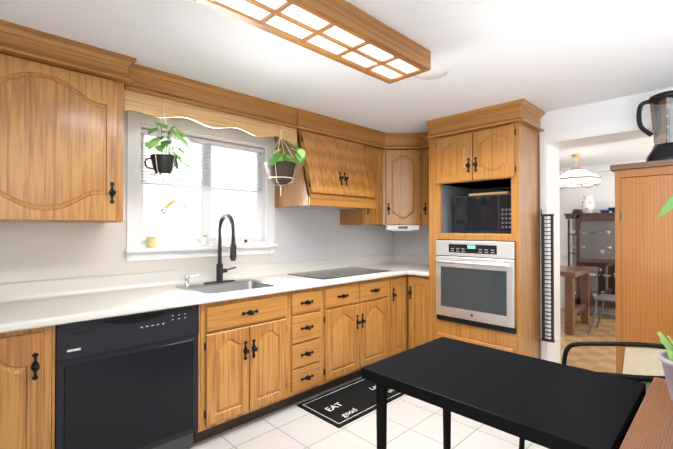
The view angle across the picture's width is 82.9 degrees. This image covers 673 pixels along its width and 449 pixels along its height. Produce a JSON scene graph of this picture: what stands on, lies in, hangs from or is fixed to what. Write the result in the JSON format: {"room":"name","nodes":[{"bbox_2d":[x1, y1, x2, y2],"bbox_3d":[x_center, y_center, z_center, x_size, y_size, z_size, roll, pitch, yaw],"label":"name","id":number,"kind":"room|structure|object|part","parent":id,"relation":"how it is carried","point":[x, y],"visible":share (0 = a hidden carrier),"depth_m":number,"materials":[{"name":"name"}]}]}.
{"room":"kitchen","nodes":[
{"label":"kitchen","id":0,"kind":"room"},
{"bbox_2d":[0,111,380,283],"bbox_3d":[-1.347,0.198,2.705,5.840,2.300,0.120,1,-1,-44],"label":"wall","id":1,"kind":"structure","parent":0,"point":[125,112],"depth_m":2.56,"materials":[{"name":"white paint"}]},
{"bbox_2d":[0,53,123,222],"bbox_3d":[-1.605,-0.418,2.066,0.730,0.810,0.429,1,-1,-44],"label":"upper cabinet","id":2,"kind":"object","parent":1,"relation":"attached to","point":[61,145],"visible":1,"depth_m":1.98,"materials":[{"name":"brown wood"}]},
{"bbox_2d":[125,111,277,260],"bbox_3d":[-1.007,-0.254,2.998,1.210,1.010,0.180,1,-1,-44],"label":"window","id":3,"kind":"structure","parent":1,"relation":"in","point":[137,122],"depth_m":2.92,"materials":[{"name":"white"}]},
{"bbox_2d":[146,236,156,247],"bbox_3d":[-1.297,0.122,2.670,0.073,0.080,0.071,1,-1,-44],"label":"cup","id":4,"kind":"object","parent":3,"relation":"on","point":[151,242],"visible":1,"depth_m":2.64,"materials":[{"name":"yellow ceramic"}]},
{"bbox_2d":[164,198,187,208],"bbox_3d":[-1.206,-0.146,2.848,0.187,0.100,0.004,1,-1,-44],"label":"catcher","id":5,"kind":"object","parent":3,"relation":"hanging from","point":[184,205],"visible":0.94,"depth_m":2.83,"materials":[{"name":"yellow"}]},
{"bbox_2d":[141,129,263,233],"bbox_3d":[-1.007,-0.294,2.999,1.000,0.730,0.040,1,-1,-44],"label":"window blinds","id":6,"kind":"object","parent":3,"relation":"attached to","point":[207,142],"visible":0.83,"depth_m":3.00,"materials":[{"name":"white vinyl plastic"}]},
{"bbox_2d":[200,235,208,245],"bbox_3d":[-1.018,0.124,2.942,0.062,0.081,0.061,1,-1,-44],"label":"pot","id":7,"kind":"object","parent":3,"relation":"on","point":[204,239],"visible":0.98,"depth_m":2.92,"materials":[{"name":"white ceramic"}]},
{"bbox_2d":[0,20,428,149],"bbox_3d":[-0.716,-0.793,2.769,4.339,0.316,0.686,0,-1,-38],"label":"soffit","id":8,"kind":"object","parent":1,"relation":"attached to","point":[147,90],"visible":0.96,"depth_m":2.50,"materials":[{"name":"brown wood"}]},
{"bbox_2d":[144,98,199,214],"bbox_3d":[-0.999,-0.427,2.307,0.358,0.733,0.394,1,-1,-44],"label":"hanging plant","id":9,"kind":"object","parent":8,"relation":"hanging from","point":[164,165],"visible":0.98,"depth_m":2.33,"materials":[{"name":"black ceramic"},{"name":"green leaf"},{"name":"rope"}]},
{"bbox_2d":[265,125,305,195],"bbox_3d":[-0.386,-0.507,2.915,0.307,0.563,0.458,1,-1,-44],"label":"hanging plant","id":10,"kind":"object","parent":8,"relation":"hanging from","point":[280,170],"visible":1,"depth_m":2.91,"materials":[{"name":"green plant"}]},
{"bbox_2d":[0,207,428,282],"bbox_3d":[-0.568,0.082,2.731,4.450,0.497,0.930,1,-1,-44],"label":"backsplash panel","id":11,"kind":"object","parent":1,"relation":"attached to","point":[31,251],"visible":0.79,"depth_m":2.60,"materials":[{"name":"beige paint"}]},
{"bbox_2d":[274,129,376,210],"bbox_3d":[-0.088,-0.467,3.502,0.821,0.635,0.501,1,-1,-44],"label":"wood range hood","id":12,"kind":"object","parent":1,"relation":"attached to","point":[332,173],"visible":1,"depth_m":3.29,"materials":[{"name":"brown wood"}]},
{"bbox_2d":[340,146,382,224],"bbox_3d":[0.279,-0.388,3.947,0.325,0.785,0.366,1,-1,-44],"label":"upper cabinet","id":13,"kind":"object","parent":1,"relation":"attached to","point":[374,156],"visible":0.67,"depth_m":3.86,"materials":[{"name":"brown wood"}]},
{"bbox_2d":[0,0,672,168],"bbox_3d":[1.221,-0.984,2.482,9.190,0.060,5.840,1,-1,-44],"label":"ceiling","id":14,"kind":"structure","parent":0,"point":[548,55],"depth_m":2.13,"materials":[{"name":"white paint"}]},
{"bbox_2d":[194,0,430,83],"bbox_3d":[-0.084,-0.908,1.715,1.410,0.105,0.285,1,-1,-44],"label":"ceiling light fixture","id":15,"kind":"object","parent":14,"relation":"attached to","point":[346,33],"visible":1,"depth_m":1.74,"materials":[{"name":"oak"},{"name":"frosted white acrylic"}]},
{"bbox_2d":[414,66,448,79],"bbox_3d":[0.594,-0.949,2.401,0.216,0.012,0.216,1,-1,-44],"label":"ceiling vent","id":16,"kind":"object","parent":14,"relation":"in","point":[435,72],"visible":0.79,"depth_m":2.38,"materials":[{"name":"white plastic"}]},
{"bbox_2d":[560,154,600,188],"bbox_3d":[3.188,-0.714,5.068,0.547,0.430,0.547,1,-1,-44],"label":"pendant lamp","id":17,"kind":"object","parent":14,"relation":"hanging from","point":[576,177],"visible":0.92,"depth_m":4.92,"materials":[{"name":"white glass"}]},
{"bbox_2d":[186,308,615,448],"bbox_3d":[1.221,1.375,2.460,9.190,0.060,5.840,1,-1,-44],"label":"floor","id":18,"kind":"structure","parent":0,"point":[413,423],"depth_m":2.51,"materials":[{"name":"tile"}]},
{"bbox_2d":[0,326,51,448],"bbox_3d":[-1.890,0.904,1.622,1.020,0.868,0.653,1,-1,-44],"label":"base cabinet","id":19,"kind":"object","parent":18,"relation":"on","point":[25,383],"visible":1,"depth_m":1.71,"materials":[{"name":"brown wood"}]},
{"bbox_2d":[0,253,428,332],"bbox_3d":[-0.587,0.406,2.732,4.468,0.145,0.896,1,-1,-44],"label":"countertop","id":20,"kind":"structure","parent":19,"relation":"on","point":[33,304],"depth_m":2.40,"materials":[{"name":"white stone"}]},
{"bbox_2d":[204,213,236,283],"bbox_3d":[-0.809,0.175,2.803,0.256,0.519,0.257,1,-1,-44],"label":"faucet","id":21,"kind":"object","parent":20,"relation":"on","point":[220,270],"visible":1,"depth_m":2.85,"materials":[{"name":"black metal"}]},
{"bbox_2d":[175,279,283,295],"bbox_3d":[-0.752,0.519,2.708,0.610,0.170,0.500,1,-1,-44],"label":"sink","id":22,"kind":"object","parent":20,"relation":"in","point":[227,287],"visible":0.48,"depth_m":2.81,"materials":[{"name":"silver metal"}]},
{"bbox_2d":[183,274,197,285],"bbox_3d":[-1.038,0.394,2.712,0.098,0.080,0.047,1,-1,-44],"label":"soap dispenser","id":23,"kind":"object","parent":22,"relation":"on","point":[186,277],"visible":0.98,"depth_m":2.68,"materials":[{"name":"silver metal"}]},
{"bbox_2d":[288,267,388,279],"bbox_3d":[0.035,0.441,3.513,0.860,0.006,0.480,1,-1,-44],"label":"cooktop","id":24,"kind":"object","parent":20,"relation":"in","point":[336,273],"visible":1,"depth_m":3.48,"materials":[{"name":"black glass"}]},
{"bbox_2d":[51,304,199,448],"bbox_3d":[-1.273,0.907,2.239,0.720,0.863,0.600,1,-1,-44],"label":"dishwasher","id":25,"kind":"object","parent":18,"relation":"on","point":[131,381],"visible":0.94,"depth_m":2.00,"materials":[{"name":"black plastic"},{"name":"black painted metal"}]},
{"bbox_2d":[194,292,287,442],"bbox_3d":[-0.773,0.914,2.711,0.651,0.868,0.653,1,-1,-44],"label":"base cabinet","id":26,"kind":"object","parent":18,"relation":"on","point":[243,360],"visible":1,"depth_m":2.47,"materials":[{"name":"brown wood"}]},
{"bbox_2d":[281,287,321,407],"bbox_3d":[-0.422,0.917,3.054,0.328,0.868,0.653,1,-1,-44],"label":"base cabinet","id":27,"kind":"object","parent":18,"relation":"on","point":[304,343],"visible":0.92,"depth_m":2.83,"materials":[{"name":"brown wood"}]},
{"bbox_2d":[297,378,404,427],"bbox_3d":[0.247,1.346,3.050,1.080,0.009,0.445,1,-1,-44],"label":"floor mat","id":28,"kind":"object","parent":18,"relation":"on","point":[342,406],"visible":0.73,"depth_m":2.87,"materials":[{"name":"black"}]},
{"bbox_2d":[315,277,387,394],"bbox_3d":[-0.003,0.921,3.463,0.838,0.868,0.653,1,-1,-44],"label":"base cabinet","id":29,"kind":"object","parent":18,"relation":"on","point":[354,328],"visible":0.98,"depth_m":3.20,"materials":[{"name":"brown wood"}]},
{"bbox_2d":[388,274,408,356],"bbox_3d":[0.614,0.927,4.064,0.881,0.868,0.653,1,-1,-44],"label":"base cabinet","id":30,"kind":"object","parent":18,"relation":"on","point":[397,314],"visible":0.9,"depth_m":3.63,"materials":[{"name":"brown wood"}]},
{"bbox_2d":[408,275,428,348],"bbox_3d":[0.995,0.924,3.833,0.653,0.868,0.274,1,-1,-44],"label":"base cabinet","id":31,"kind":"object","parent":18,"relation":"on","point":[418,310],"visible":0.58,"depth_m":3.64,"materials":[{"name":"brown wood"}]},
{"bbox_2d":[426,98,544,358],"bbox_3d":[1.366,0.205,3.413,0.718,2.300,0.851,1,-1,-44],"label":"tall cabinet","id":32,"kind":"object","parent":18,"relation":"on","point":[494,148],"visible":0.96,"depth_m":3.15,"materials":[{"name":"brown wood"}]},
{"bbox_2d":[436,239,515,333],"bbox_3d":[1.341,0.494,3.382,0.702,0.715,0.681,1,-1,-44],"label":"wall oven","id":33,"kind":"object","parent":32,"relation":"in","point":[475,283],"visible":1,"depth_m":3.13,"materials":[{"name":"silver metal"}]},
{"bbox_2d":[455,193,510,232],"bbox_3d":[1.389,-0.086,3.366,0.444,0.320,0.511,1,-1,-44],"label":"microwave","id":34,"kind":"object","parent":32,"relation":"in","point":[482,213],"visible":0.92,"depth_m":3.21,"materials":[{"name":"black metal"}]},
{"bbox_2d":[469,191,510,195],"bbox_3d":[1.397,-0.258,3.333,0.360,0.021,0.331,1,-1,-44],"label":"tray","id":35,"kind":"object","parent":34,"relation":"on","point":[492,193],"visible":0.42,"depth_m":3.19,"materials":[{"name":"brown wood"}]},
{"bbox_3d":[1.290,-0.866,3.349,0.495,0.160,0.850,1,-1,-44],"label":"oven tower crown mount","id":36,"kind":"part","parent":32,"relation":"part of","materials":[{"name":"brown wood"}]},
{"bbox_2d":[362,337,645,448],"bbox_3d":[0.635,0.966,1.511,0.650,0.739,0.855,1,-1,-44],"label":"table","id":37,"kind":"object","parent":18,"relation":"on","point":[548,404],"visible":1,"depth_m":1.38,"materials":[{"name":"black wood"}]},
{"bbox_2d":[560,265,592,334],"bbox_3d":[2.594,0.985,5.604,0.900,0.779,1.820,1,-1,-44],"label":"dining table","id":38,"kind":"object","parent":18,"relation":"on","point":[569,273],"visible":0.5,"depth_m":4.80,"materials":[{"name":"brown wood"}]},
{"bbox_2d":[564,209,615,315],"bbox_3d":[3.962,0.565,5.721,0.423,1.636,0.860,1,-1,-44],"label":"china cabinet","id":39,"kind":"object","parent":18,"relation":"on","point":[593,239],"visible":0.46,"depth_m":5.81,"materials":[{"name":"brown wood"}]},
{"bbox_2d":[578,195,594,212],"bbox_3d":[3.847,-0.306,5.862,0.181,0.275,0.222,1,-1,-44],"label":"pitcher","id":40,"kind":"object","parent":39,"relation":"on","point":[587,205],"visible":0.9,"depth_m":5.80,"materials":[{"name":"white ceramic"}]},
{"bbox_2d":[599,207,614,212],"bbox_3d":[4.066,-0.208,5.609,0.250,0.075,0.365,1,-1,-44],"label":"bowls","id":41,"kind":"object","parent":39,"relation":"on","point":[612,209],"visible":0.42,"depth_m":5.64,"materials":[{"name":"blue ceramic"}]},
{"bbox_2d":[519,342,672,448],"bbox_3d":[1.372,0.962,1.829,0.704,0.753,0.725,1,-1,-44],"label":"wicker chair","id":42,"kind":"object","parent":18,"relation":"on","point":[642,362],"visible":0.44,"depth_m":2.02,"materials":[{"name":"beige wicker"}]},
{"bbox_2d":[587,294,615,334],"bbox_3d":[3.480,0.918,4.696,0.463,0.903,0.584,1,-1,-44],"label":"dining chair","id":43,"kind":"object","parent":18,"relation":"on","point":[607,297],"visible":0.44,"depth_m":4.71,"materials":[{"name":"grey metal"}]},
{"bbox_2d":[610,159,672,373],"bbox_3d":[2.372,0.476,2.227,0.460,1.735,1.187,1,-1,-44],"label":"armoire","id":44,"kind":"object","parent":18,"relation":"on","point":[644,264],"visible":0.52,"depth_m":2.39,"materials":[{"name":"brown wood"}]},
{"bbox_2d":[636,90,672,161],"bbox_3d":[2.146,-0.623,2.497,0.240,0.465,0.280,1,-1,-44],"label":"blender","id":45,"kind":"object","parent":44,"relation":"on","point":[661,106],"visible":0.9,"depth_m":2.46,"materials":[{"name":"black"}]},
{"bbox_2d":[619,377,672,448],"bbox_3d":[1.375,0.956,0.752,0.820,0.744,1.235,1,-1,-44],"label":"wood table","id":46,"kind":"object","parent":18,"relation":"on","point":[651,426],"visible":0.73,"depth_m":1.13,"materials":[{"name":"brown wood"}]},
{"bbox_2d":[657,195,672,218],"bbox_3d":[1.179,0.230,0.956,0.488,0.710,0.527,1,-1,-44],"label":"pot plant","id":47,"kind":"object","parent":46,"relation":"on","point":[667,206],"visible":1,"depth_m":0.98,"materials":[{"name":"green plant"}]},
{"bbox_2d":[657,332,672,400],"bbox_3d":[1.156,0.469,1.233,0.178,0.237,0.180,1,-1,-44],"label":"plant pot","id":48,"kind":"object","parent":46,"relation":"on","point":[666,358],"visible":1,"depth_m":1.25,"materials":[{"name":"grey ceramic"}]},
{"bbox_2d":[391,87,672,358],"bbox_3d":[2.301,0.200,2.903,0.340,2.300,4.650,1,-1,-44],"label":"wall","id":49,"kind":"structure","parent":0,"point":[620,109],"depth_m":2.97,"materials":[{"name":"white paint"}]},
{"bbox_2d":[383,150,422,224],"bbox_3d":[0.693,-0.386,4.185,0.610,0.785,0.604,1,-1,-44],"label":"upper cabinet","id":50,"kind":"object","parent":49,"relation":"attached to","point":[402,187],"visible":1,"depth_m":3.95,"materials":[{"name":"brown wood"}]},
{"bbox_2d":[384,225,418,230],"bbox_3d":[0.693,0.038,4.072,0.340,0.062,0.205,0,-1,1],"label":"under-cabinet radio","id":51,"kind":"object","parent":50,"relation":"attached to","point":[401,227],"visible":1,"depth_m":3.97,"materials":[{"name":"white plastic"}]},
{"bbox_2d":[423,149,428,224],"bbox_3d":[1.092,-0.388,3.949,0.366,0.785,0.287,1,-1,-44],"label":"upper cabinet","id":52,"kind":"object","parent":49,"relation":"attached to","point":[425,186],"visible":0.21,"depth_m":3.91,"materials":[{"name":"brown wood"}]},
{"bbox_2d":[541,209,554,342],"bbox_3d":[1.758,0.421,3.172,0.034,1.098,0.098,1,-1,-44],"label":"baby gate","id":53,"kind":"object","parent":49,"relation":"attached to","point":[543,251],"visible":0.98,"depth_m":3.16,"materials":[{"name":"black metal"}]},
{"bbox_2d":[540,117,652,363],"bbox_3d":[2.170,0.293,3.029,0.352,2.115,0.905,1,-1,-44],"label":"door frame","id":54,"kind":"structure","parent":49,"relation":"attached to","point":[551,144],"depth_m":3.22,"materials":[{"name":"white"}]},
{"bbox_2d":[559,160,645,314],"bbox_3d":[4.275,0.227,5.799,0.170,2.300,5.340,1,-1,-44],"label":"wall","id":55,"kind":"structure","parent":0,"point":[603,193],"depth_m":6.04,"materials":[{"name":"white paint"}]},
{"label":"outside","id":56,"kind":"structure","parent":0,"visible":0},
{"bbox_2d":[143,135,255,238],"bbox_3d":[-1.370,-0.246,3.370,2.250,2.000,0.001,1,-1,-44],"label":"sky","id":57,"kind":"structure","parent":56,"point":[196,197],"depth_m":3.47,"materials":[{"name":"white"}]}
]}

